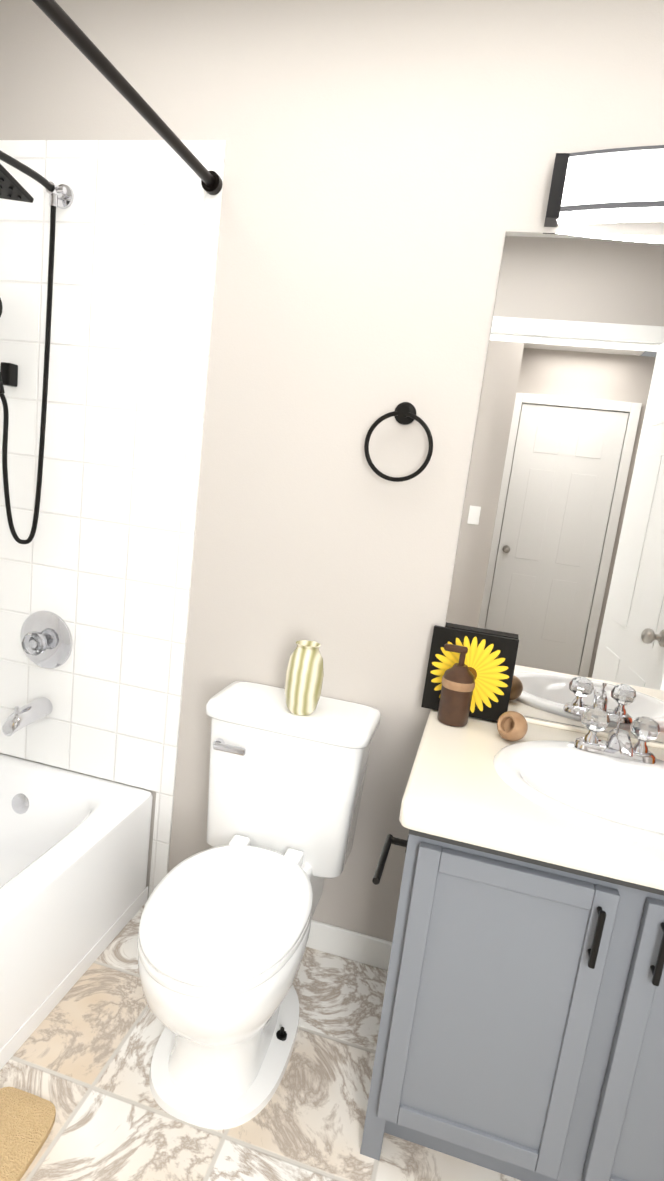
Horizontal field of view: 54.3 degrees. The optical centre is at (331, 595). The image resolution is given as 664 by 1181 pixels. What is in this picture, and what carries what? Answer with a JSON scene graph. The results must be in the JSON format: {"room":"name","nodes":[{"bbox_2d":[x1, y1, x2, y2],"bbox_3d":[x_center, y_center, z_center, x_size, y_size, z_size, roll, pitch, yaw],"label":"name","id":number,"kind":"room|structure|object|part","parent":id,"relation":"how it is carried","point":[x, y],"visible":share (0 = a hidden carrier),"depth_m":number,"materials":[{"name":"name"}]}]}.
{"room":"bathroom","nodes":[
{"label":"bathroom","id":0,"kind":"room"},
{"bbox_2d":[0,899,521,1180],"bbox_3d":[-0.378,1.153,1.179,2.550,0.100,1.760,9,11,13],"label":"floor","id":1,"kind":"structure","parent":0,"point":[81,1058],"depth_m":1.38,"materials":[{"name":"stone"}]},
{"bbox_2d":[0,1087,55,1180],"bbox_3d":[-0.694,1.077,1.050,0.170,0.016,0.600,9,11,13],"label":"rug","id":2,"kind":"object","parent":1,"relation":"on","point":[27,1119],"visible":1,"depth_m":1.26,"materials":[{"name":"beige fabric"}]},
{"bbox_2d":[0,754,152,1069],"bbox_3d":[-1.093,0.808,1.310,0.763,0.357,1.514,9,11,13],"label":"bathtub","id":3,"kind":"object","parent":1,"relation":"on","point":[74,849],"visible":1,"depth_m":1.68,"materials":[{"name":"white ceramic"}]},
{"bbox_2d":[137,681,380,1129],"bbox_3d":[-0.191,0.678,1.492,0.418,0.756,0.685,9,11,13],"label":"toilet","id":4,"kind":"object","parent":1,"relation":"on","point":[224,930],"visible":1,"depth_m":1.43,"materials":[{"name":"white ceramic"}]},
{"bbox_3d":[-0.215,0.651,1.369,0.334,0.026,0.440,9,11,13],"label":"lid","id":5,"kind":"part","parent":4,"relation":"part of","materials":[{"name":"white ceramic"}]},
{"bbox_3d":[-0.233,0.870,1.446,0.332,0.388,0.504,9,11,13],"label":"bowl","id":6,"kind":"part","parent":4,"relation":"part of","materials":[{"name":"white ceramic"}]},
{"bbox_3d":[-0.249,0.373,1.573,0.083,0.018,0.012,9,11,13],"label":"lever","id":7,"kind":"part","parent":4,"relation":"part of","materials":[{"name":"silver metal"}]},
{"bbox_3d":[-0.116,0.491,1.682,0.392,0.360,0.200,9,11,13],"label":"tank","id":8,"kind":"part","parent":4,"relation":"part of","materials":[{"name":"white ceramic"}]},
{"bbox_2d":[284,640,323,714],"bbox_3d":[-0.067,0.201,1.578,0.092,0.172,0.092,9,11,13],"label":"vase","id":9,"kind":"object","parent":4,"relation":"on","point":[304,678],"visible":1,"depth_m":1.54,"materials":[{"name":"ceramic"}]},
{"bbox_2d":[360,707,663,1180],"bbox_3d":[0.511,0.715,1.374,0.819,0.894,0.572,9,11,13],"label":"bathroom vanity","id":10,"kind":"object","parent":1,"relation":"on","point":[521,1033],"visible":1,"depth_m":1.17,"materials":[{"name":"grey wood"}]},
{"bbox_3d":[0.100,0.513,1.266,0.014,0.014,0.160,9,11,13],"label":"arm","id":11,"kind":"part","parent":10,"relation":"part of"},
{"bbox_3d":[0.139,0.506,1.328,0.044,0.014,0.014,9,11,13],"label":"post","id":12,"kind":"part","parent":10,"relation":"part of","materials":[{"name":"black metal"}]},
{"bbox_2d":[437,643,474,726],"bbox_3d":[0.295,0.211,1.533,0.084,0.186,0.078,9,11,13],"label":"soap pump","id":13,"kind":"object","parent":10,"relation":"on","point":[458,684],"visible":1,"depth_m":1.51,"materials":[{"name":"brown ceramic"}]},
{"bbox_3d":[0.255,1.024,1.231,0.260,0.040,0.020,9,11,13],"label":"door rail","id":14,"kind":"part","parent":10,"relation":"part of","materials":[{"name":"grey wood"}]},
{"bbox_2d":[421,625,518,721],"bbox_3d":[0.339,0.193,1.598,0.205,0.207,0.055,9,11,13],"label":"canvas","id":15,"kind":"object","parent":10,"relation":"on","point":[490,661],"visible":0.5,"depth_m":1.58},
{"bbox_3d":[0.287,0.758,1.185,0.266,0.510,0.010,9,11,13],"label":"door panel","id":16,"kind":"part","parent":10,"relation":"part of","materials":[{"name":"grey wood"}]},
{"bbox_2d":[497,711,527,740],"bbox_3d":[0.409,0.297,1.470,0.068,0.068,0.068,9,11,13],"label":"ornament ball","id":17,"kind":"object","parent":10,"relation":"on","point":[512,725],"visible":1,"depth_m":1.45,"materials":[{"name":"brown wood"}]},
{"bbox_3d":[0.319,0.493,1.132,0.260,0.040,0.020,9,11,13],"label":"door rail","id":18,"kind":"part","parent":10,"relation":"part of","materials":[{"name":"grey wood"}]},
{"bbox_2d":[493,740,663,869],"bbox_3d":[0.581,0.445,1.301,0.524,0.138,0.424,9,11,13],"label":"sink","id":19,"kind":"object","parent":10,"relation":"in","point":[572,785],"depth_m":1.37,"materials":[{"name":"white ceramic"}]},
{"bbox_3d":[0.439,0.610,1.098,0.009,0.009,0.023,9,11,13],"label":"pull post","id":20,"kind":"part","parent":10,"relation":"part of","materials":[{"name":"black metal"}]},
{"bbox_3d":[0.449,0.530,1.083,0.009,0.009,0.023,9,11,13],"label":"pull post","id":21,"kind":"part","parent":10,"relation":"part of","materials":[{"name":"black metal"}]},
{"bbox_2d":[573,707,660,763],"bbox_3d":[0.625,0.313,1.399,0.170,0.093,0.146,9,11,13],"label":"faucet","id":22,"kind":"object","parent":10,"relation":"on","point":[618,748],"depth_m":1.42,"materials":[{"name":"silver metal"}]},
{"bbox_3d":[0.624,1.085,1.146,0.260,0.040,0.020,9,11,13],"label":"door rail","id":23,"kind":"part","parent":10,"relation":"part of","materials":[{"name":"grey wood"}]},
{"bbox_3d":[0.656,0.819,1.099,0.266,0.510,0.010,9,11,13],"label":"door panel","id":24,"kind":"part","parent":10,"relation":"part of","materials":[{"name":"grey wood"}]},
{"bbox_3d":[0.535,0.625,1.075,0.009,0.009,0.023,9,11,13],"label":"pull post","id":25,"kind":"part","parent":10,"relation":"part of","materials":[{"name":"black metal"}]},
{"bbox_3d":[0.545,0.546,1.061,0.009,0.009,0.023,9,11,13],"label":"pull post","id":26,"kind":"part","parent":10,"relation":"part of","materials":[{"name":"black metal"}]},
{"bbox_2d":[0,0,663,941],"bbox_3d":[0.031,-0.200,1.720,2.430,2.440,0.120,9,11,13],"label":"wall","id":27,"kind":"structure","parent":0,"point":[388,172],"depth_m":1.59,"materials":[{"name":"grey paint"}]},
{"bbox_2d":[0,140,225,795],"bbox_3d":[-0.754,-0.326,1.835,0.812,1.741,0.008,9,11,13],"label":"wall tile","id":28,"kind":"structure","parent":27,"relation":"attached to","point":[100,563],"depth_m":1.78,"materials":[{"name":"white tile"}]},
{"bbox_2d":[0,150,73,735],"bbox_3d":[-0.900,-0.321,1.600,0.350,1.488,0.516,9,11,13],"label":"shower","id":29,"kind":"object","parent":28,"relation":"attached to","point":[46,639],"visible":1,"depth_m":1.80,"materials":[{"name":"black metal"}]},
{"bbox_3d":[-0.921,-0.646,1.753,0.055,0.190,0.056,9,11,13],"label":"hand shower handle","id":30,"kind":"part","parent":29,"relation":"part of","materials":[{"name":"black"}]},
{"bbox_3d":[-0.899,0.330,1.847,0.011,0.024,0.012,9,11,13],"label":"tub spout pull","id":31,"kind":"part","parent":29,"relation":"part of","materials":[{"name":"silver metal"}]},
{"bbox_3d":[-0.811,-0.922,1.347,0.255,0.097,0.256,9,11,13],"label":"shower head plate","id":32,"kind":"part","parent":29,"relation":"part of","materials":[{"name":"black metal"}]},
{"bbox_3d":[-0.763,-0.996,1.497,0.018,0.066,0.336,9,11,13],"label":"shower head arm","id":33,"kind":"part","parent":29,"relation":"part of"},
{"bbox_3d":[-0.892,0.352,1.893,0.060,0.068,0.152,9,11,13],"label":"tub spout","id":34,"kind":"part","parent":29,"relation":"part of","materials":[{"name":"silver metal"}]},
{"bbox_3d":[-0.859,0.139,1.883,0.072,0.068,0.060,9,11,13],"label":"shower valve knob","id":35,"kind":"part","parent":29,"relation":"part of","materials":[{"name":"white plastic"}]},
{"bbox_3d":[-0.850,0.133,1.919,0.176,0.176,0.015,9,11,13],"label":"shower valve plate","id":36,"kind":"part","parent":29,"relation":"part of","materials":[{"name":"silver metal"}]},
{"bbox_3d":[-0.695,-1.040,1.663,0.020,0.016,0.016,9,11,13],"label":"shower head diverter knob","id":37,"kind":"part","parent":29,"relation":"part of","materials":[{"name":"silver metal"}]},
{"bbox_2d":[32,0,222,194],"bbox_3d":[-0.479,-0.904,0.885,0.048,0.048,1.503,9,11,13],"label":"shower rod","id":38,"kind":"object","parent":28,"relation":"attached to","point":[56,14],"visible":1,"depth_m":1.21,"materials":[{"name":"black metal"}]},
{"bbox_2d":[148,792,173,898],"bbox_3d":[-0.513,0.759,1.942,0.054,0.359,0.008,9,11,13],"label":"wall tile","id":39,"kind":"structure","parent":27,"relation":"attached to","point":[161,836],"depth_m":1.93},
{"bbox_2d":[306,919,391,969],"bbox_3d":[-0.152,0.955,1.878,0.730,0.085,0.012,9,11,13],"label":"baseboard","id":40,"kind":"structure","parent":27,"relation":"attached to","point":[351,945],"depth_m":1.82,"materials":[{"name":"white wood"}]},
{"bbox_2d":[364,402,432,481],"bbox_3d":[0.165,-0.372,1.571,0.166,0.192,0.047,9,11,13],"label":"towel ring","id":41,"kind":"object","parent":27,"relation":"attached to","point":[403,413],"visible":0.98,"depth_m":1.56,"materials":[{"name":"black metal"}]},
{"bbox_2d":[445,232,663,742],"bbox_3d":[0.706,-0.216,1.477,0.785,1.111,0.005,9,11,13],"label":"mirror","id":42,"kind":"object","parent":27,"relation":"attached to","point":[558,573],"visible":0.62,"depth_m":1.51,"materials":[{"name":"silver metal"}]},
{"bbox_2d":[544,145,663,226],"bbox_3d":[0.802,-0.822,1.311,0.694,0.126,0.094,9,11,13],"label":"sconce","id":43,"kind":"object","parent":27,"relation":"attached to","point":[620,185],"visible":1,"depth_m":1.35,"materials":[{"name":"white glass"}]},
{"bbox_3d":[0.796,-0.777,1.317,0.652,0.011,0.088,9,11,13],"label":"rail","id":44,"kind":"part","parent":43,"relation":"part of","materials":[{"name":"grey metal"}]},
{"bbox_3d":[0.808,-0.879,1.297,0.652,0.007,0.088,9,11,13],"label":"rail","id":45,"kind":"part","parent":43,"relation":"part of","materials":[{"name":"grey metal"}]}
]}

